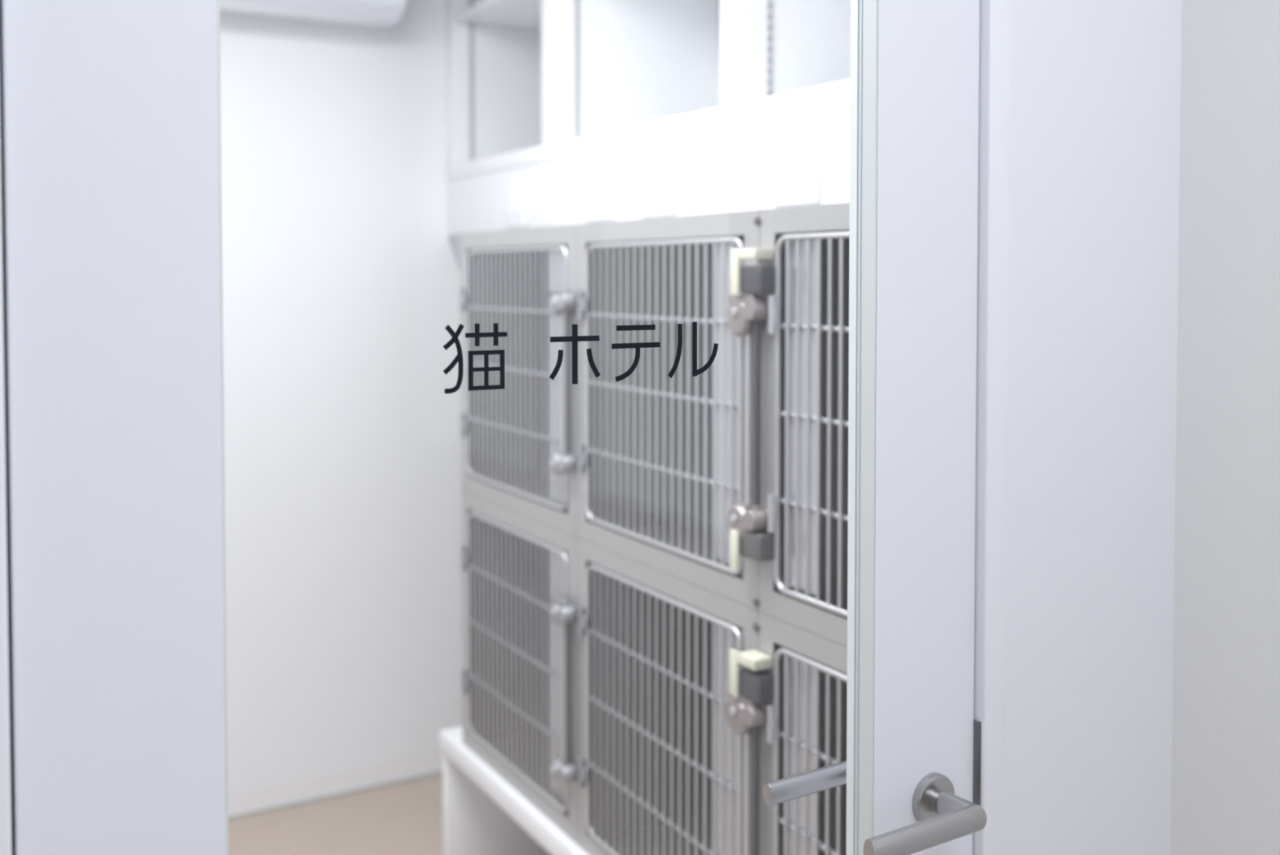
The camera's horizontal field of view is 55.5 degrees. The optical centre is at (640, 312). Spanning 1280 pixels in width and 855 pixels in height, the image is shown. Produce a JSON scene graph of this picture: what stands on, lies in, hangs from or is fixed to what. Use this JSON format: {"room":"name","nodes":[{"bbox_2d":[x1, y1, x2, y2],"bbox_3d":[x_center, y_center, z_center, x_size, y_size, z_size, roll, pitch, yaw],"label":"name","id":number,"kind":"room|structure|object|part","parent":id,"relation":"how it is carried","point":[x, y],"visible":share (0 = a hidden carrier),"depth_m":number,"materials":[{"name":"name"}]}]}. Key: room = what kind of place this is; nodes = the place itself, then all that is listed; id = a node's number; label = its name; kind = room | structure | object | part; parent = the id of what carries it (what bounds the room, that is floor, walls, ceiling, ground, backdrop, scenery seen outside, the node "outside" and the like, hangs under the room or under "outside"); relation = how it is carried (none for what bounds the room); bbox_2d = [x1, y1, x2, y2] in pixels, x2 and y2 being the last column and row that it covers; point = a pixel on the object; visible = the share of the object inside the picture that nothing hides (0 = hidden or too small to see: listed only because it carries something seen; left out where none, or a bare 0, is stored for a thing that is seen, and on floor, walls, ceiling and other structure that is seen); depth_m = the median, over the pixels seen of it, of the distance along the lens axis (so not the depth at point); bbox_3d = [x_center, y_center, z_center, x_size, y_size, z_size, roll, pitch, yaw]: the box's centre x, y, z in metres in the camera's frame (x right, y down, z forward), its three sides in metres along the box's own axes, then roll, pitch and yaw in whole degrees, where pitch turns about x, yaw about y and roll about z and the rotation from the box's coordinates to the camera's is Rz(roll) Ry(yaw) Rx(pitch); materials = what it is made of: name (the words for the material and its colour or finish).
{"room":"veterinary clinic","nodes":[
{"label":"veterinary clinic","id":0,"kind":"room"},
{"bbox_2d":[228,773,443,854],"bbox_3d":[-0.276,1.528,0.893,3.570,0.050,5.500,-1,2,-30],"label":"floor","id":1,"kind":"structure","parent":0,"point":[406,817],"depth_m":3.38,"materials":[{"name":"beige plastic"}]},
{"bbox_2d":[439,726,588,854],"bbox_3d":[0.226,1.255,2.404,0.640,0.405,1.783,-1,2,-30],"label":"stand","id":2,"kind":"object","parent":1,"relation":"on","point":[483,814],"visible":0.31,"depth_m":3.00,"materials":[{"name":"white plastic"}]},
{"bbox_3d":[-0.210,1.256,3.166,0.632,0.356,0.025,-1,2,-30],"label":"panel","id":3,"kind":"part","parent":2,"relation":"part of","materials":[{"name":"white plastic"}]},
{"bbox_2d":[460,489,577,844],"bbox_3d":[-0.022,0.734,2.796,0.651,0.611,0.618,-1,2,-30],"label":"cage","id":4,"kind":"object","parent":2,"relation":"on","point":[520,607],"visible":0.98,"depth_m":2.71,"materials":[{"name":"silver metal"}]},
{"bbox_2d":[448,223,577,536],"bbox_3d":[-0.043,0.120,2.812,0.651,0.612,0.698,-1,2,-30],"label":"cage","id":5,"kind":"object","parent":4,"relation":"on","point":[519,455],"visible":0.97,"depth_m":2.68,"materials":[{"name":"silver metal"}]},
{"bbox_2d":[471,248,562,506],"bbox_3d":[-0.275,0.125,2.638,0.006,0.518,0.470,-1,2,-30],"label":"grille","id":6,"kind":"object","parent":5,"relation":"attached to","point":[554,255],"depth_m":2.61,"materials":[{"name":"grey metal"}]},
{"bbox_3d":[-0.275,0.125,2.638,0.009,0.531,0.524,-1,2,-30],"label":"door","id":7,"kind":"part","parent":5,"relation":"part of","materials":[{"name":"grey metal"}]},
{"bbox_3d":[-0.159,0.131,2.465,0.002,0.514,0.095,-1,2,-30],"label":"guard plate","id":8,"kind":"part","parent":5,"relation":"part of","materials":[{"name":"silver metal"}]},
{"bbox_3d":[-0.150,0.134,2.397,0.010,0.282,0.010,-1,2,-30],"label":"guide rod","id":9,"kind":"part","parent":5,"relation":"part of","materials":[{"name":"grey metal"}]},
{"bbox_3d":[-0.145,-0.020,2.364,0.022,0.033,0.033,-1,2,-30],"label":"knob","id":10,"kind":"part","parent":5,"relation":"part of","materials":[{"name":"grey metal"}]},
{"bbox_3d":[-0.145,0.295,2.373,0.022,0.033,0.033,-1,2,-30],"label":"knob","id":11,"kind":"part","parent":5,"relation":"part of","materials":[{"name":"grey metal"}]},
{"bbox_3d":[-0.141,0.134,2.376,0.012,0.278,0.012,-1,2,-30],"label":"lock rod","id":12,"kind":"part","parent":5,"relation":"part of","materials":[{"name":"silver metal"}]},
{"bbox_2d":[471,515,563,807],"bbox_3d":[-0.275,0.737,2.657,0.006,0.518,0.470,-1,2,-30],"label":"grille","id":13,"kind":"object","parent":4,"relation":"attached to","point":[555,554],"depth_m":2.63,"materials":[{"name":"grey metal"}]},
{"bbox_3d":[-0.159,0.743,2.483,0.002,0.514,0.095,-1,2,-30],"label":"guard plate","id":14,"kind":"part","parent":4,"relation":"part of","materials":[{"name":"silver metal"}]},
{"bbox_3d":[-0.150,0.746,2.415,0.010,0.282,0.010,-1,2,-30],"label":"guide rod","id":15,"kind":"part","parent":4,"relation":"part of","materials":[{"name":"grey metal"}]},
{"bbox_3d":[-0.145,0.592,2.382,0.022,0.033,0.033,-1,2,-30],"label":"knob","id":16,"kind":"part","parent":4,"relation":"part of","materials":[{"name":"grey metal"}]},
{"bbox_3d":[-0.145,0.907,2.392,0.022,0.033,0.033,-1,2,-30],"label":"knob","id":17,"kind":"part","parent":4,"relation":"part of","materials":[{"name":"grey metal"}]},
{"bbox_3d":[-0.141,0.746,2.394,0.012,0.278,0.012,-1,2,-30],"label":"lock rod","id":18,"kind":"part","parent":4,"relation":"part of","materials":[{"name":"silver metal"}]},
{"bbox_2d":[577,537,773,854],"bbox_3d":[0.290,0.750,2.256,0.651,0.611,0.651,-1,2,-30],"label":"cage","id":19,"kind":"object","parent":2,"relation":"on","point":[674,691],"visible":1,"depth_m":2.23,"materials":[{"name":"silver metal"}]},
{"bbox_2d":[593,568,733,854],"bbox_3d":[0.029,0.753,2.132,0.006,0.518,0.470,-1,2,-30],"label":"grille","id":20,"kind":"object","parent":19,"relation":"attached to","point":[722,774],"depth_m":2.10,"materials":[{"name":"grey metal"}]},
{"bbox_2d":[576,209,774,610],"bbox_3d":[0.290,0.138,2.238,0.651,0.612,0.651,-1,2,-30],"label":"cage","id":21,"kind":"object","parent":19,"relation":"on","point":[668,473],"visible":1,"depth_m":2.21,"materials":[{"name":"silver metal"}]},
{"bbox_2d":[592,241,734,565],"bbox_3d":[0.029,0.141,2.113,0.006,0.518,0.470,-1,2,-30],"label":"grille","id":22,"kind":"object","parent":21,"relation":"attached to","point":[722,402],"depth_m":2.07,"materials":[{"name":"grey metal"}]},
{"bbox_3d":[0.029,0.141,2.113,0.009,0.531,0.524,-1,2,-30],"label":"door","id":23,"kind":"part","parent":21,"relation":"part of","materials":[{"name":"grey metal"}]},
{"bbox_3d":[0.145,0.147,1.940,0.002,0.514,0.095,-1,2,-30],"label":"guard plate","id":24,"kind":"part","parent":21,"relation":"part of","materials":[{"name":"silver metal"}]},
{"bbox_3d":[0.166,0.150,1.851,0.010,0.282,0.010,-1,2,-30],"label":"guide rod","id":25,"kind":"part","parent":21,"relation":"part of","materials":[{"name":"grey metal"}]},
{"bbox_3d":[0.171,0.312,1.827,0.022,0.033,0.033,-1,2,-30],"label":"knob","id":26,"kind":"part","parent":21,"relation":"part of","materials":[{"name":"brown metal"}]},
{"bbox_3d":[0.171,-0.004,1.818,0.022,0.033,0.033,-1,2,-30],"label":"knob","id":27,"kind":"part","parent":21,"relation":"part of","materials":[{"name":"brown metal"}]},
{"bbox_2d":[752,598,759,606],"bbox_3d":[0.177,0.443,1.859,0.004,0.013,0.011,-1,2,-30],"label":"bolt","id":28,"kind":"object","parent":21,"relation":"attached to","point":[755,602],"visible":1,"depth_m":1.86,"materials":[{"name":"silver metal"}]},
{"bbox_3d":[0.175,0.151,1.830,0.012,0.278,0.012,-1,2,-30],"label":"lock rod","id":29,"kind":"part","parent":21,"relation":"part of","materials":[{"name":"grey metal"}]},
{"bbox_3d":[0.145,0.758,1.958,0.002,0.514,0.095,-1,2,-30],"label":"guard plate","id":30,"kind":"part","parent":19,"relation":"part of","materials":[{"name":"silver metal"}]},
{"bbox_3d":[0.166,0.762,1.869,0.010,0.282,0.010,-1,2,-30],"label":"guide rod","id":31,"kind":"part","parent":19,"relation":"part of","materials":[{"name":"grey metal"}]},
{"bbox_3d":[0.171,0.608,1.837,0.022,0.033,0.033,-1,2,-30],"label":"knob","id":32,"kind":"part","parent":19,"relation":"part of","materials":[{"name":"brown metal"}]},
{"bbox_2d":[752,622,759,631],"bbox_3d":[0.177,0.481,1.861,0.004,0.013,0.011,-1,2,-30],"label":"bolt","id":33,"kind":"object","parent":19,"relation":"attached to","point":[755,626],"visible":1,"depth_m":1.86,"materials":[{"name":"silver metal"}]},
{"bbox_3d":[0.175,0.763,1.849,0.012,0.278,0.012,-1,2,-30],"label":"lock rod","id":34,"kind":"part","parent":19,"relation":"part of","materials":[{"name":"grey metal"}]},
{"bbox_2d":[758,611,847,854],"bbox_3d":[0.548,0.764,1.810,0.651,0.611,0.469,-1,2,-30],"label":"cage","id":35,"kind":"object","parent":2,"relation":"on","point":[805,730],"visible":0.24,"depth_m":1.81,"materials":[{"name":"silver metal"}]},
{"bbox_3d":[0.237,0.763,1.799,0.002,0.514,0.082,-1,2,-30],"label":"guard plate","id":36,"kind":"part","parent":35,"relation":"part of","materials":[{"name":"silver metal"}]},
{"bbox_2d":[758,202,849,646],"bbox_3d":[0.548,0.152,1.792,0.651,0.612,0.469,-1,2,-30],"label":"cage","id":37,"kind":"object","parent":35,"relation":"on","point":[805,374],"visible":0.24,"depth_m":1.79,"materials":[{"name":"silver metal"}]},
{"bbox_2d":[754,216,760,225],"bbox_3d":[0.177,-0.138,1.842,0.004,0.013,0.011,-1,2,-30],"label":"bolt","id":38,"kind":"object","parent":37,"relation":"attached to","point":[757,220],"visible":1,"depth_m":1.84,"materials":[{"name":"silver metal"}]},
{"bbox_3d":[0.237,0.151,1.780,0.002,0.514,0.082,-1,2,-30],"label":"guard plate","id":39,"kind":"part","parent":37,"relation":"part of","materials":[{"name":"silver metal"}]},
{"bbox_2d":[784,237,844,608],"bbox_3d":[0.296,0.155,1.652,0.006,0.518,0.323,-1,2,-30],"label":"grille","id":40,"kind":"object","parent":37,"relation":"attached to","point":[803,327],"depth_m":1.76,"materials":[{"name":"grey metal"}]},
{"bbox_2d":[783,654,841,854],"bbox_3d":[0.296,0.767,1.671,0.006,0.518,0.323,-1,2,-30],"label":"grille","id":41,"kind":"object","parent":35,"relation":"attached to","point":[802,753],"depth_m":1.77,"materials":[{"name":"grey metal"}]},
{"bbox_2d":[219,0,462,816],"bbox_3d":[-1.621,0.158,3.175,3.570,2.550,0.100,-1,2,-30],"label":"wall","id":42,"kind":"structure","parent":0,"point":[341,274],"depth_m":3.55,"materials":[{"name":"white paint"}]},
{"bbox_2d":[219,0,405,27],"bbox_3d":[-1.059,-0.968,3.278,0.820,0.306,0.225,-1,2,-30],"label":"air conditioner","id":43,"kind":"object","parent":42,"relation":"attached to","point":[377,13],"visible":1,"depth_m":3.35,"materials":[{"name":"white plastic"}]},
{"bbox_2d":[228,770,442,819],"bbox_3d":[-1.603,1.430,3.164,3.350,0.008,0.005,-1,2,-30],"label":"baseboard","id":44,"kind":"structure","parent":42,"relation":"attached to","point":[439,771],"depth_m":3.57,"materials":[{"name":"grey"}]},
{"bbox_2d":[447,105,849,241],"bbox_3d":[0.245,-0.280,2.761,0.498,0.188,2.460,-1,2,-30],"label":"wall","id":45,"kind":"structure","parent":0,"point":[725,170],"depth_m":2.53,"materials":[{"name":"white paint"}]},
{"bbox_2d":[504,187,528,227],"bbox_3d":[-0.332,-0.277,3.244,0.015,0.100,0.136,-1,2,-30],"label":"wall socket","id":46,"kind":"object","parent":45,"relation":"attached to","point":[516,201],"visible":1,"depth_m":3.22,"materials":[{"name":"white plastic"}]},
{"bbox_2d":[506,195,511,222],"bbox_3d":[-0.352,-0.278,3.267,0.002,0.068,0.032,-1,2,-30],"label":"outlet","id":47,"kind":"object","parent":46,"relation":"attached to","point":[508,197],"depth_m":3.27,"materials":[{"name":"white plastic"}]},
{"bbox_2d":[515,194,521,221],"bbox_3d":[-0.322,-0.276,3.215,0.002,0.068,0.032,-1,2,-30],"label":"outlet","id":48,"kind":"object","parent":46,"relation":"attached to","point":[518,197],"depth_m":3.21,"materials":[{"name":"white plastic"}]},
{"bbox_2d":[584,175,615,221],"bbox_3d":[-0.096,-0.265,2.838,0.015,0.100,0.136,-1,2,-30],"label":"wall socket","id":49,"kind":"object","parent":45,"relation":"attached to","point":[599,192],"visible":1,"depth_m":2.82,"materials":[{"name":"white plastic"}]},
{"bbox_2d":[587,184,594,213],"bbox_3d":[-0.117,-0.266,2.861,0.002,0.068,0.032,-1,2,-30],"label":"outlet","id":50,"kind":"object","parent":49,"relation":"attached to","point":[590,187],"depth_m":2.86,"materials":[{"name":"white plastic"}]},
{"bbox_2d":[599,182,606,213],"bbox_3d":[-0.087,-0.264,2.809,0.002,0.068,0.032,-1,2,-30],"label":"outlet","id":51,"kind":"object","parent":49,"relation":"attached to","point":[602,186],"depth_m":2.81,"materials":[{"name":"white plastic"}]},
{"bbox_2d":[445,0,850,179],"bbox_3d":[0.243,-0.738,2.746,0.502,0.728,2.460,-1,2,-30],"label":"shelf","id":52,"kind":"object","parent":45,"relation":"on","point":[530,82],"visible":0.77,"depth_m":3.12,"materials":[{"name":"white plastic"}]},
{"bbox_3d":[-0.508,-0.787,3.663,0.014,0.684,0.003,-1,2,-30],"label":"shelf rail","id":53,"kind":"part","parent":52,"relation":"part of","materials":[{"name":"silver metal"}]},
{"bbox_3d":[-0.193,-0.875,3.492,0.483,0.020,0.602,-1,2,-30],"label":"shelf","id":54,"kind":"part","parent":52,"relation":"part of","materials":[{"name":"white plastic"}]},
{"bbox_3d":[-0.160,-0.769,3.062,0.014,0.684,0.003,-1,2,-30],"label":"shelf rail","id":55,"kind":"part","parent":52,"relation":"part of","materials":[{"name":"silver metal"}]},
{"bbox_3d":[0.456,-0.763,2.869,0.010,0.686,2.460,-1,2,-30],"label":"panel","id":56,"kind":"part","parent":52,"relation":"part of","materials":[{"name":"white plastic"}]},
{"bbox_3d":[0.251,-0.747,2.352,0.014,0.684,0.003,-1,2,-30],"label":"shelf rail","id":57,"kind":"part","parent":52,"relation":"part of","materials":[{"name":"silver metal"}]},
{"bbox_2d":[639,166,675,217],"bbox_3d":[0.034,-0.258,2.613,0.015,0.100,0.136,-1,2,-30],"label":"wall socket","id":58,"kind":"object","parent":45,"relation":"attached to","point":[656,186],"visible":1,"depth_m":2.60,"materials":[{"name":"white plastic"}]},
{"bbox_2d":[657,174,665,207],"bbox_3d":[0.044,-0.257,2.584,0.002,0.068,0.032,-1,2,-30],"label":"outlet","id":59,"kind":"object","parent":58,"relation":"attached to","point":[660,178],"depth_m":2.58,"materials":[{"name":"white plastic"}]},
{"bbox_2d":[770,145,821,205],"bbox_3d":[0.278,-0.245,2.192,0.015,0.100,0.136,-1,2,-30],"label":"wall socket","id":60,"kind":"object","parent":45,"relation":"attached to","point":[795,173],"visible":1,"depth_m":2.18,"materials":[{"name":"white plastic"}]},
{"bbox_2d":[776,158,787,196],"bbox_3d":[0.258,-0.246,2.215,0.002,0.068,0.032,-1,2,-30],"label":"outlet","id":61,"kind":"object","parent":60,"relation":"attached to","point":[781,163],"depth_m":2.21,"materials":[{"name":"white plastic"}]},
{"bbox_2d":[796,155,808,195],"bbox_3d":[0.288,-0.244,2.163,0.002,0.068,0.032,-1,2,-30],"label":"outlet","id":62,"kind":"object","parent":60,"relation":"attached to","point":[802,160],"depth_m":2.16,"materials":[{"name":"white plastic"}]},
{"bbox_2d":[1003,0,1182,854],"bbox_3d":[-0.293,0.226,0.962,3.450,2.550,0.125,-1,2,-30],"label":"wall","id":63,"kind":"structure","parent":0,"point":[1095,136],"depth_m":1.34,"materials":[{"name":"white paint"}]},
{"bbox_2d":[1,0,986,854],"bbox_3d":[-0.050,0.444,1.071,0.905,2.092,0.168,-1,2,-30],"label":"door","id":64,"kind":"structure","parent":63,"relation":"in","point":[112,108],"depth_m":0.88,"materials":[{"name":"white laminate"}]},
{"bbox_3d":[0.205,0.500,1.291,0.150,0.027,0.047,-1,2,-30],"label":"lever","id":65,"kind":"part","parent":64,"relation":"part of","materials":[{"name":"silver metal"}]},
{"bbox_3d":[0.269,0.503,1.188,0.144,0.030,0.047,-1,2,-30],"label":"lever","id":66,"kind":"part","parent":64,"relation":"part of","materials":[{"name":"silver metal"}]},
{"bbox_3d":[0.304,0.500,1.245,0.052,0.052,0.016,-1,2,-30],"label":"handle","id":67,"kind":"part","parent":64,"relation":"part of","materials":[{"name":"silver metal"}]},
{"bbox_2d":[0,0,1011,854],"bbox_3d":[-0.065,0.429,1.102,0.966,2.135,0.134,-1,2,-30],"label":"door frame","id":68,"kind":"structure","parent":63,"relation":"attached to","point":[995,15],"depth_m":1.26,"materials":[{"name":"white"}]},
{"bbox_3d":[0.343,0.472,1.295,0.003,0.088,0.049,-1,2,-32],"label":"strike plate","id":69,"kind":"part","parent":68,"relation":"part of","materials":[{"name":"silver metal"}]},
{"bbox_2d":[1170,0,1279,854],"bbox_3d":[1.342,0.246,0.282,0.100,2.550,2.690,-1,2,-30],"label":"wall","id":70,"kind":"structure","parent":0,"point":[1225,751],"depth_m":1.36,"materials":[{"name":"white paint"}]}
]}

